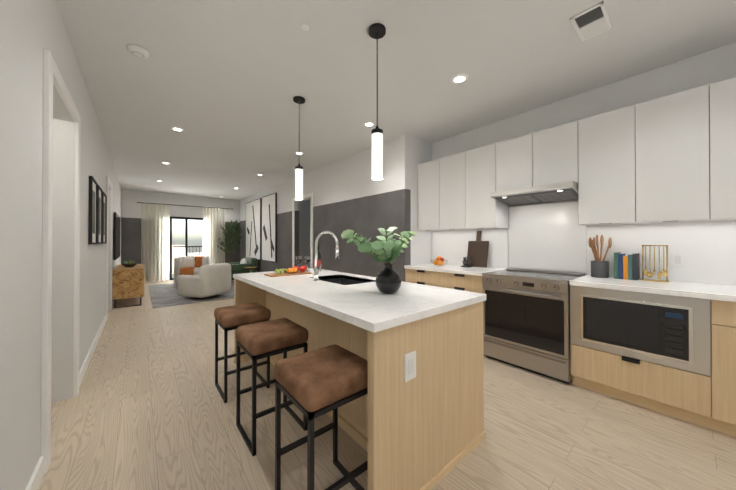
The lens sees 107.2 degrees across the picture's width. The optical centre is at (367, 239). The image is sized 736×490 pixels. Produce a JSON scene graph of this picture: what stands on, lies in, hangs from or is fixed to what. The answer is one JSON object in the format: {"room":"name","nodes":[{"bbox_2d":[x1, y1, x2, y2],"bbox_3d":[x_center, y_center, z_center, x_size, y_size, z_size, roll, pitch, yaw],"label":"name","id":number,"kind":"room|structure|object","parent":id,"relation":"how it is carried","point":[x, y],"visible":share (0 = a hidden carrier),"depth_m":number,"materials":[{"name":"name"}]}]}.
{"room":"kitchen","nodes":[
{"label":"kitchen","id":0,"kind":"room"},
{"bbox_2d":[0,0,120,489],"bbox_3d":[-3.323,-0.115,3.229,0.120,2.770,12.440,0,0,-40],"label":"wall","id":1,"kind":"structure","parent":0,"point":[30,30],"depth_m":1.37,"materials":[{"name":"white paint"}]},
{"bbox_2d":[41,49,80,473],"bbox_3d":[-2.076,0.116,1.860,0.024,2.295,1.030,0,0,-40],"label":"door frame","id":2,"kind":"structure","parent":1,"relation":"attached to","point":[51,74],"depth_m":1.49,"materials":[{"name":"white paint"}]},
{"bbox_2d":[25,300,113,489],"bbox_3d":[-3.272,1.220,3.265,0.014,0.100,12.200,0,0,-40],"label":"baseboard","id":3,"kind":"structure","parent":1,"relation":"attached to","point":[36,478],"depth_m":2.36,"materials":[{"name":"white"}]},
{"bbox_2d":[88,176,97,243],"bbox_3d":[-3.028,-0.306,2.995,0.027,0.710,0.500,0,0,-40],"label":"picture frame","id":4,"kind":"object","parent":1,"relation":"attached to","point":[93,216],"visible":1,"depth_m":2.96,"materials":[{"name":"black wood"}]},
{"bbox_2d":[98,185,102,243],"bbox_3d":[-3.402,-0.304,3.438,0.027,0.710,0.500,0,0,-40],"label":"picture frame","id":5,"kind":"object","parent":1,"relation":"attached to","point":[100,215],"visible":0.73,"depth_m":3.54,"materials":[{"name":"black wood"}]},
{"bbox_2d":[103,192,106,243],"bbox_3d":[-3.776,-0.301,3.882,0.027,0.710,0.500,0,0,-40],"label":"picture frame","id":6,"kind":"object","parent":1,"relation":"attached to","point":[104,218],"visible":0.69,"depth_m":3.98,"materials":[{"name":"black wood"}]},
{"bbox_2d":[105,175,112,320],"bbox_3d":[-4.445,0.130,4.669,0.024,2.295,1.020,0,0,-40],"label":"door frame","id":7,"kind":"structure","parent":1,"relation":"attached to","point":[108,183],"depth_m":4.35,"materials":[{"name":"white"}]},
{"bbox_2d":[113,212,119,259],"bbox_3d":[-5.266,-0.067,5.678,0.066,0.900,1.550,0,0,-40],"label":"wall-mounted tv","id":8,"kind":"object","parent":1,"relation":"attached to","point":[116,236],"visible":1,"depth_m":5.26,"materials":[{"name":"black plastic"}]},
{"bbox_2d":[121,189,239,263],"bbox_3d":[-6.052,-0.085,8.986,3.370,2.770,0.120,0,0,-40],"label":"wall","id":9,"kind":"structure","parent":0,"point":[130,228],"depth_m":8.48,"materials":[{"name":"grey paint"}]},
{"bbox_2d":[166,216,202,280],"bbox_3d":[-6.021,0.276,9.010,1.348,2.049,0.060,0,0,-40],"label":"door","id":10,"kind":"structure","parent":9,"relation":"in","point":[186,219],"depth_m":8.95,"materials":[{"name":"brown metal"}]},
{"bbox_2d":[137,202,232,281],"bbox_3d":[-5.887,0.075,8.953,2.638,2.410,0.139,0,0,-40],"label":"curtains","id":11,"kind":"object","parent":9,"relation":"attached to","point":[155,239],"visible":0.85,"depth_m":8.49,"materials":[{"name":"white fabric"}]},
{"bbox_2d":[299,199,309,268],"bbox_3d":[-1.618,-0.092,7.597,1.380,2.770,0.120,0,0,-40],"label":"wall","id":12,"kind":"structure","parent":0,"point":[304,228],"depth_m":7.41,"materials":[{"name":"grey paint"}]},
{"bbox_2d":[240,133,410,281],"bbox_3d":[-2.096,-0.095,7.002,0.120,2.770,8.253,0,0,-40],"label":"wall","id":13,"kind":"structure","parent":0,"point":[349,192],"depth_m":4.79,"materials":[{"name":"grey paint"}]},
{"bbox_2d":[246,198,260,259],"bbox_3d":[-3.727,-0.326,8.808,0.042,1.874,1.474,0,0,-40],"label":"art panel","id":14,"kind":"object","parent":13,"relation":"attached to","point":[253,208],"depth_m":8.72,"materials":[{"name":"white fabric"}]},
{"bbox_2d":[261,193,276,261],"bbox_3d":[-2.825,-0.331,7.738,0.042,1.874,1.074,0,0,-40],"label":"art panel","id":15,"kind":"object","parent":13,"relation":"attached to","point":[261,228],"depth_m":7.66,"materials":[{"name":"white fabric"}]},
{"bbox_2d":[292,193,312,267],"bbox_3d":[-1.501,0.138,6.183,0.024,2.295,1.000,0,0,-40],"label":"door frame","id":16,"kind":"structure","parent":13,"relation":"attached to","point":[310,195],"depth_m":5.93,"materials":[{"name":"white"}]},
{"bbox_2d":[38,274,735,489],"bbox_3d":[-2.638,1.310,5.108,7.200,0.060,14.600,0,0,-40],"label":"floor","id":17,"kind":"structure","parent":0,"point":[147,408],"depth_m":1.76,"materials":[{"name":"brown wood"}]},
{"bbox_2d":[112,264,143,307],"bbox_3d":[-5.045,0.923,5.748,0.462,0.720,1.520,0,0,-40],"label":"credenza","id":18,"kind":"object","parent":17,"relation":"on","point":[127,282],"visible":1,"depth_m":5.17,"materials":[{"name":"brown wood"}]},
{"bbox_2d":[122,260,136,266],"bbox_3d":[-4.923,0.490,5.604,0.250,0.142,0.250,0,0,-40],"label":"bowl","id":19,"kind":"object","parent":18,"relation":"on","point":[130,263],"visible":1,"depth_m":5.57,"materials":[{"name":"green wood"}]},
{"bbox_2d":[172,246,202,272],"bbox_3d":[-6.350,0.845,9.972,5.008,1.220,1.780,0,0,-40],"label":"balcony","id":20,"kind":"object","parent":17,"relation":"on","point":[189,250],"depth_m":10.52,"materials":[{"name":"black metal"}]},
{"bbox_2d":[148,280,233,307],"bbox_3d":[-4.296,1.284,7.013,2.080,0.012,3.350,0,0,-40],"label":"rug","id":21,"kind":"object","parent":17,"relation":"on","point":[164,295],"visible":0.56,"depth_m":5.99,"materials":[{"name":"grey fabric"}]},
{"bbox_2d":[174,256,209,282],"bbox_3d":[-5.183,0.888,8.004,0.893,0.786,0.886,0,0,-40],"label":"accent chair","id":22,"kind":"object","parent":21,"relation":"on","point":[187,265],"visible":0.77,"depth_m":7.79,"materials":[{"name":"white fabric"}]},
{"bbox_2d":[177,263,230,299],"bbox_3d":[-3.606,0.900,6.040,0.826,0.743,0.808,0,0,18],"label":"swivel chair","id":23,"kind":"object","parent":21,"relation":"on","point":[209,281],"visible":1,"depth_m":5.71,"materials":[{"name":"white fabric"}]},
{"bbox_2d":[228,257,257,283],"bbox_3d":[-3.941,0.920,8.393,0.800,0.726,0.880,0,0,-40],"label":"chair","id":24,"kind":"object","parent":21,"relation":"on","point":[237,268],"visible":0.54,"depth_m":8.14,"materials":[{"name":"fabric"}]},
{"bbox_2d":[217,220,242,262],"bbox_3d":[-4.621,0.297,9.187,0.872,2.005,0.813,0,0,-40],"label":"tree","id":25,"kind":"object","parent":17,"relation":"on","point":[230,235],"visible":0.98,"depth_m":9.12,"materials":[{"name":"green plant"}]},
{"bbox_2d":[214,302,270,402],"bbox_3d":[-1.088,0.928,2.349,0.375,0.675,0.375,0,0,-40],"label":"bar stool","id":26,"kind":"object","parent":17,"relation":"on","point":[229,318],"visible":0.96,"depth_m":2.24,"materials":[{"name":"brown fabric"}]},
{"bbox_2d":[235,318,307,455],"bbox_3d":[-0.649,0.925,1.829,0.375,0.675,0.375,0,0,-40],"label":"bar stool","id":27,"kind":"object","parent":17,"relation":"on","point":[259,340],"visible":0.96,"depth_m":1.73,"materials":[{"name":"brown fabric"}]},
{"bbox_2d":[274,344,367,489],"bbox_3d":[-0.205,0.923,1.301,0.375,0.675,0.375,0,0,-40],"label":"bar stool","id":28,"kind":"object","parent":17,"relation":"on","point":[312,385],"visible":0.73,"depth_m":1.21,"materials":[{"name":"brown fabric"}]},
{"bbox_2d":[233,276,485,489],"bbox_3d":[-0.316,0.828,2.267,0.952,0.876,2.190,0,0,-40],"label":"kitchen island","id":29,"kind":"object","parent":17,"relation":"on","point":[413,419],"depth_m":1.43,"materials":[{"name":"beige wood"}]},
{"bbox_2d":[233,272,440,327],"bbox_3d":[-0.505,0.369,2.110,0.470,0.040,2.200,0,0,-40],"label":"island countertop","id":30,"kind":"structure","parent":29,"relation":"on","point":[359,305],"depth_m":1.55,"materials":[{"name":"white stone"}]},
{"bbox_2d":[293,268,485,311],"bbox_3d":[-0.138,0.370,2.420,0.490,0.040,2.200,0,0,-40],"label":"island countertop","id":31,"kind":"structure","parent":29,"relation":"on","point":[448,298],"depth_m":1.79,"materials":[{"name":"white stone"}]},
{"bbox_2d":[264,265,310,276],"bbox_3d":[-0.805,0.311,2.760,0.428,0.080,0.200,0,0,-40],"label":"fruit tray","id":32,"kind":"object","parent":31,"relation":"on","point":[297,270],"visible":1,"depth_m":2.72,"materials":[{"name":"brown wood"}]},
{"bbox_2d":[295,255,309,270],"bbox_3d":[-0.737,0.262,3.073,0.174,0.183,0.071,0,0,3],"label":"glasses","id":33,"kind":"object","parent":31,"relation":"on","point":[298,258],"visible":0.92,"depth_m":3.05,"materials":[{"name":"clear glass"}]},
{"bbox_2d":[314,245,320,269],"bbox_3d":[-0.570,0.203,3.064,0.077,0.300,0.077,0,0,-40],"label":"wine bottle","id":34,"kind":"object","parent":31,"relation":"on","point":[319,259],"visible":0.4,"depth_m":3.04,"materials":[{"name":"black glass"}]},
{"bbox_2d":[313,231,338,281],"bbox_3d":[-0.347,0.136,2.318,0.254,0.428,0.084,0,0,-40],"label":"faucet","id":35,"kind":"object","parent":31,"relation":"on","point":[316,274],"visible":1,"depth_m":2.26,"materials":[{"name":"silver metal"}]},
{"bbox_2d":[341,227,416,293],"bbox_3d":[0.073,0.134,1.771,0.516,0.426,0.470,0,0,-40],"label":"vase","id":36,"kind":"object","parent":31,"relation":"on","point":[388,278],"visible":1,"depth_m":1.69,"materials":[{"name":"black"}]},
{"bbox_2d":[405,269,435,285],"bbox_3d":[0.938,0.835,3.784,0.614,0.875,0.565,0,0,-40],"label":"base cabinet","id":37,"kind":"object","parent":17,"relation":"on","point":[418,276],"depth_m":3.59,"materials":[{"name":"brown wood"}]},
{"bbox_2d":[436,273,483,353],"bbox_3d":[1.302,0.833,3.353,0.614,0.875,0.564,0,0,-40],"label":"base cabinet","id":38,"kind":"object","parent":17,"relation":"on","point":[458,281],"depth_m":3.15,"materials":[{"name":"brown wood"}]},
{"bbox_2d":[404,265,505,276],"bbox_3d":[1.111,0.377,3.564,0.636,0.040,1.129,0,0,-40],"label":"countertop","id":39,"kind":"structure","parent":38,"relation":"on","point":[472,271],"depth_m":3.37,"materials":[{"name":"white stone"}]},
{"bbox_2d":[431,256,447,265],"bbox_3d":[0.987,0.290,3.761,0.235,0.134,0.235,0,0,-40],"label":"fruit bowl","id":40,"kind":"object","parent":39,"relation":"on","point":[439,260],"visible":1,"depth_m":3.72,"materials":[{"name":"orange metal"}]},
{"bbox_2d":[461,256,471,267],"bbox_3d":[1.289,0.282,3.543,0.090,0.147,0.118,0,0,-40],"label":"sculpture","id":41,"kind":"object","parent":39,"relation":"on","point":[466,262],"visible":1,"depth_m":3.52,"materials":[{"name":"grey ceramic"}]},
{"bbox_2d":[467,231,488,266],"bbox_3d":[1.447,0.117,3.574,0.092,0.470,0.280,0,0,-40],"label":"cutting board","id":42,"kind":"object","parent":39,"relation":"on","point":[478,249],"visible":0.94,"depth_m":3.55,"materials":[{"name":"brown wood"}]},
{"bbox_2d":[482,268,584,383],"bbox_3d":[1.695,0.803,2.810,0.704,0.930,0.763,0,0,-40],"label":"range","id":43,"kind":"object","parent":17,"relation":"on","point":[526,319],"visible":0.98,"depth_m":2.58,"materials":[{"name":"silver metal"}]},
{"bbox_2d":[570,285,707,427],"bbox_3d":[2.219,0.828,2.250,0.634,0.875,0.758,0,0,-40],"label":"base cabinet","id":44,"kind":"object","parent":17,"relation":"on","point":[669,348],"depth_m":2.00,"materials":[{"name":"brown wood"}]},
{"bbox_2d":[569,273,735,300],"bbox_3d":[2.669,0.367,1.717,0.636,0.040,2.158,0,0,-40],"label":"countertop","id":45,"kind":"structure","parent":44,"relation":"on","point":[693,288],"depth_m":2.07,"materials":[{"name":"white stone"}]},
{"bbox_2d":[588,235,611,277],"bbox_3d":[2.179,0.150,2.561,0.167,0.400,0.174,0,0,-40],"label":"utensil crock","id":46,"kind":"object","parent":45,"relation":"on","point":[599,268],"visible":1,"depth_m":2.52,"materials":[{"name":"grey ceramic"}]},
{"bbox_2d":[614,252,639,279],"bbox_3d":[2.336,0.232,2.451,0.160,0.236,0.152,0,0,-40],"label":"books","id":47,"kind":"object","parent":45,"relation":"on","point":[627,267],"visible":1,"depth_m":2.41,"materials":[{"name":"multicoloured paper"}]},
{"bbox_2d":[640,245,669,282],"bbox_3d":[2.422,0.197,2.293,0.100,0.305,0.165,0,0,-40],"label":"utensil rack","id":48,"kind":"object","parent":45,"relation":"on","point":[663,272],"visible":1,"depth_m":2.29,"materials":[{"name":"gold metal"}]},
{"bbox_2d":[708,297,735,436],"bbox_3d":[2.658,0.825,1.729,0.634,0.875,0.604,0,0,-40],"label":"base cabinet","id":49,"kind":"object","parent":17,"relation":"on","point":[721,311],"depth_m":1.74,"materials":[{"name":"brown wood"}]},
{"bbox_2d":[57,0,735,199],"bbox_3d":[-1.993,-1.524,4.358,7.200,0.060,12.600,0,0,-40],"label":"ceiling","id":50,"kind":"structure","parent":0,"point":[222,83],"depth_m":2.38,"materials":[{"name":"white paint"}]},
{"bbox_2d":[126,44,149,58],"bbox_3d":[-1.825,-1.488,2.158,0.140,0.035,0.140,0,0,-40],"label":"smoke detector","id":51,"kind":"object","parent":50,"relation":"attached to","point":[137,51],"visible":1,"depth_m":2.13,"materials":[{"name":"white plastic"}]},
{"bbox_2d":[170,127,183,131],"bbox_3d":[-2.577,-1.491,3.669,0.156,0.012,0.156,0,0,-40],"label":"recessed light","id":52,"kind":"object","parent":50,"relation":"in","point":[177,129],"visible":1,"depth_m":3.67,"materials":[{"name":"white plastic"}]},
{"bbox_2d":[293,96,304,199],"bbox_3d":[-0.734,-0.966,2.892,0.124,1.069,0.124,0,0,-40],"label":"pendant light","id":53,"kind":"object","parent":50,"relation":"hanging from","point":[299,100],"visible":0.96,"depth_m":2.86,"materials":[{"name":"white glass"}]},
{"bbox_2d":[300,23,309,30],"bbox_3d":[-0.448,-1.500,1.920,0.068,0.012,0.068,0,0,-40],"label":"sprinkler","id":54,"kind":"object","parent":50,"relation":"attached to","point":[304,26],"visible":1,"depth_m":1.91,"materials":[{"name":"white plastic"}]},
{"bbox_2d":[363,121,374,126],"bbox_3d":[0.014,-1.492,3.513,0.156,0.012,0.156,0,0,-40],"label":"recessed light","id":55,"kind":"object","parent":50,"relation":"in","point":[368,123],"visible":1,"depth_m":3.50,"materials":[{"name":"white plastic"}]},
{"bbox_2d":[369,23,385,179],"bbox_3d":[0.066,-0.971,1.944,0.124,1.069,0.124,0,0,-40],"label":"pendant light","id":56,"kind":"object","parent":50,"relation":"hanging from","point":[377,31],"visible":1,"depth_m":1.91,"materials":[{"name":"white glass"}]},
{"bbox_2d":[451,74,467,83],"bbox_3d":[0.854,-1.497,2.533,0.156,0.012,0.156,0,0,-40],"label":"recessed light","id":57,"kind":"object","parent":50,"relation":"in","point":[458,78],"visible":1,"depth_m":2.52,"materials":[{"name":"white"}]},
{"bbox_2d":[570,1,612,40],"bbox_3d":[1.548,-1.501,1.880,0.320,0.012,0.175,0,0,-40],"label":"ceiling vent","id":58,"kind":"object","parent":50,"relation":"in","point":[592,21],"visible":1,"depth_m":1.87,"materials":[{"name":"white plastic"}]},
{"bbox_2d":[411,136,431,264],"bbox_3d":[0.762,-0.110,4.093,0.500,2.770,0.120,0,0,-40],"label":"wall","id":59,"kind":"structure","parent":0,"point":[421,241],"depth_m":3.99,"materials":[{"name":"white paint"}]},
{"bbox_2d":[432,42,735,274],"bbox_3d":[2.348,-0.118,2.692,0.120,2.770,4.307,0,0,-40],"label":"wall","id":60,"kind":"structure","parent":0,"point":[709,67],"depth_m":2.63,"materials":[{"name":"white paint"}]},
{"bbox_2d":[418,159,441,230],"bbox_3d":[0.982,-0.621,3.947,0.346,0.970,0.385,0,0,-40],"label":"upper cabinet","id":61,"kind":"object","parent":60,"relation":"attached to","point":[427,171],"depth_m":3.83,"materials":[{"name":"white"}]},
{"bbox_2d":[438,153,469,230],"bbox_3d":[1.227,-0.623,3.657,0.346,0.970,0.389,0,0,-40],"label":"upper cabinet","id":62,"kind":"object","parent":60,"relation":"attached to","point":[449,167],"depth_m":3.56,"materials":[{"name":"white"}]},
{"bbox_2d":[462,143,508,228],"bbox_3d":[1.472,-0.624,3.366,0.346,0.970,0.389,0,0,-40],"label":"upper cabinet","id":63,"kind":"object","parent":60,"relation":"attached to","point":[480,210],"depth_m":3.25,"materials":[{"name":"white"}]},
{"bbox_2d":[498,134,529,190],"bbox_3d":[1.718,-0.821,3.076,0.346,0.580,0.389,0,0,-40],"label":"upper cabinet","id":64,"kind":"object","parent":60,"relation":"attached to","point":[514,153],"depth_m":2.95,"materials":[{"name":"white"}]},
{"bbox_2d":[490,181,577,206],"bbox_3d":[1.785,-0.468,2.882,0.491,0.122,0.750,0,0,-40],"label":"range hood","id":65,"kind":"object","parent":60,"relation":"attached to","point":[554,192],"visible":0.96,"depth_m":2.79,"materials":[{"name":"silver metal"}]},
{"bbox_2d":[530,121,577,186],"bbox_3d":[1.962,-0.822,2.786,0.346,0.580,0.385,0,0,-40],"label":"upper cabinet","id":66,"kind":"object","parent":60,"relation":"attached to","point":[554,150],"depth_m":2.67,"materials":[{"name":"white"}]},
{"bbox_2d":[578,106,633,225],"bbox_3d":[2.209,-0.629,2.492,0.346,0.970,0.389,0,0,-40],"label":"upper cabinet","id":67,"kind":"object","parent":60,"relation":"attached to","point":[603,139],"depth_m":2.38,"materials":[{"name":"white"}]},
{"bbox_2d":[630,85,705,223],"bbox_3d":[2.455,-0.630,2.201,0.346,0.970,0.389,0,0,-40],"label":"upper cabinet","id":68,"kind":"object","parent":60,"relation":"attached to","point":[669,158],"depth_m":2.09,"materials":[{"name":"white"}]},
{"bbox_2d":[671,252,683,266],"bbox_3d":[2.599,0.165,2.279,0.008,0.116,0.072,0,0,-40],"label":"electrical outlet","id":69,"kind":"object","parent":60,"relation":"attached to","point":[677,259],"visible":1,"depth_m":2.28,"materials":[{"name":"white plastic"}]},
{"bbox_2d":[706,77,735,221],"bbox_3d":[2.700,-0.632,1.910,0.346,0.970,0.389,0,0,-40],"label":"upper cabinet","id":70,"kind":"object","parent":60,"relation":"attached to","point":[721,95],"depth_m":1.91,"materials":[{"name":"white"}]},
{"label":"outside","id":71,"kind":"structure","parent":0,"visible":0},
{"bbox_2d":[172,245,201,273],"bbox_3d":[-35.425,5.953,57.621,100.000,15.199,106.000,0,0,-40],"label":"buildings","id":72,"kind":"structure","parent":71,"point":[177,252],"depth_m":42.69,"materials":[{"name":"grey"}]}
]}

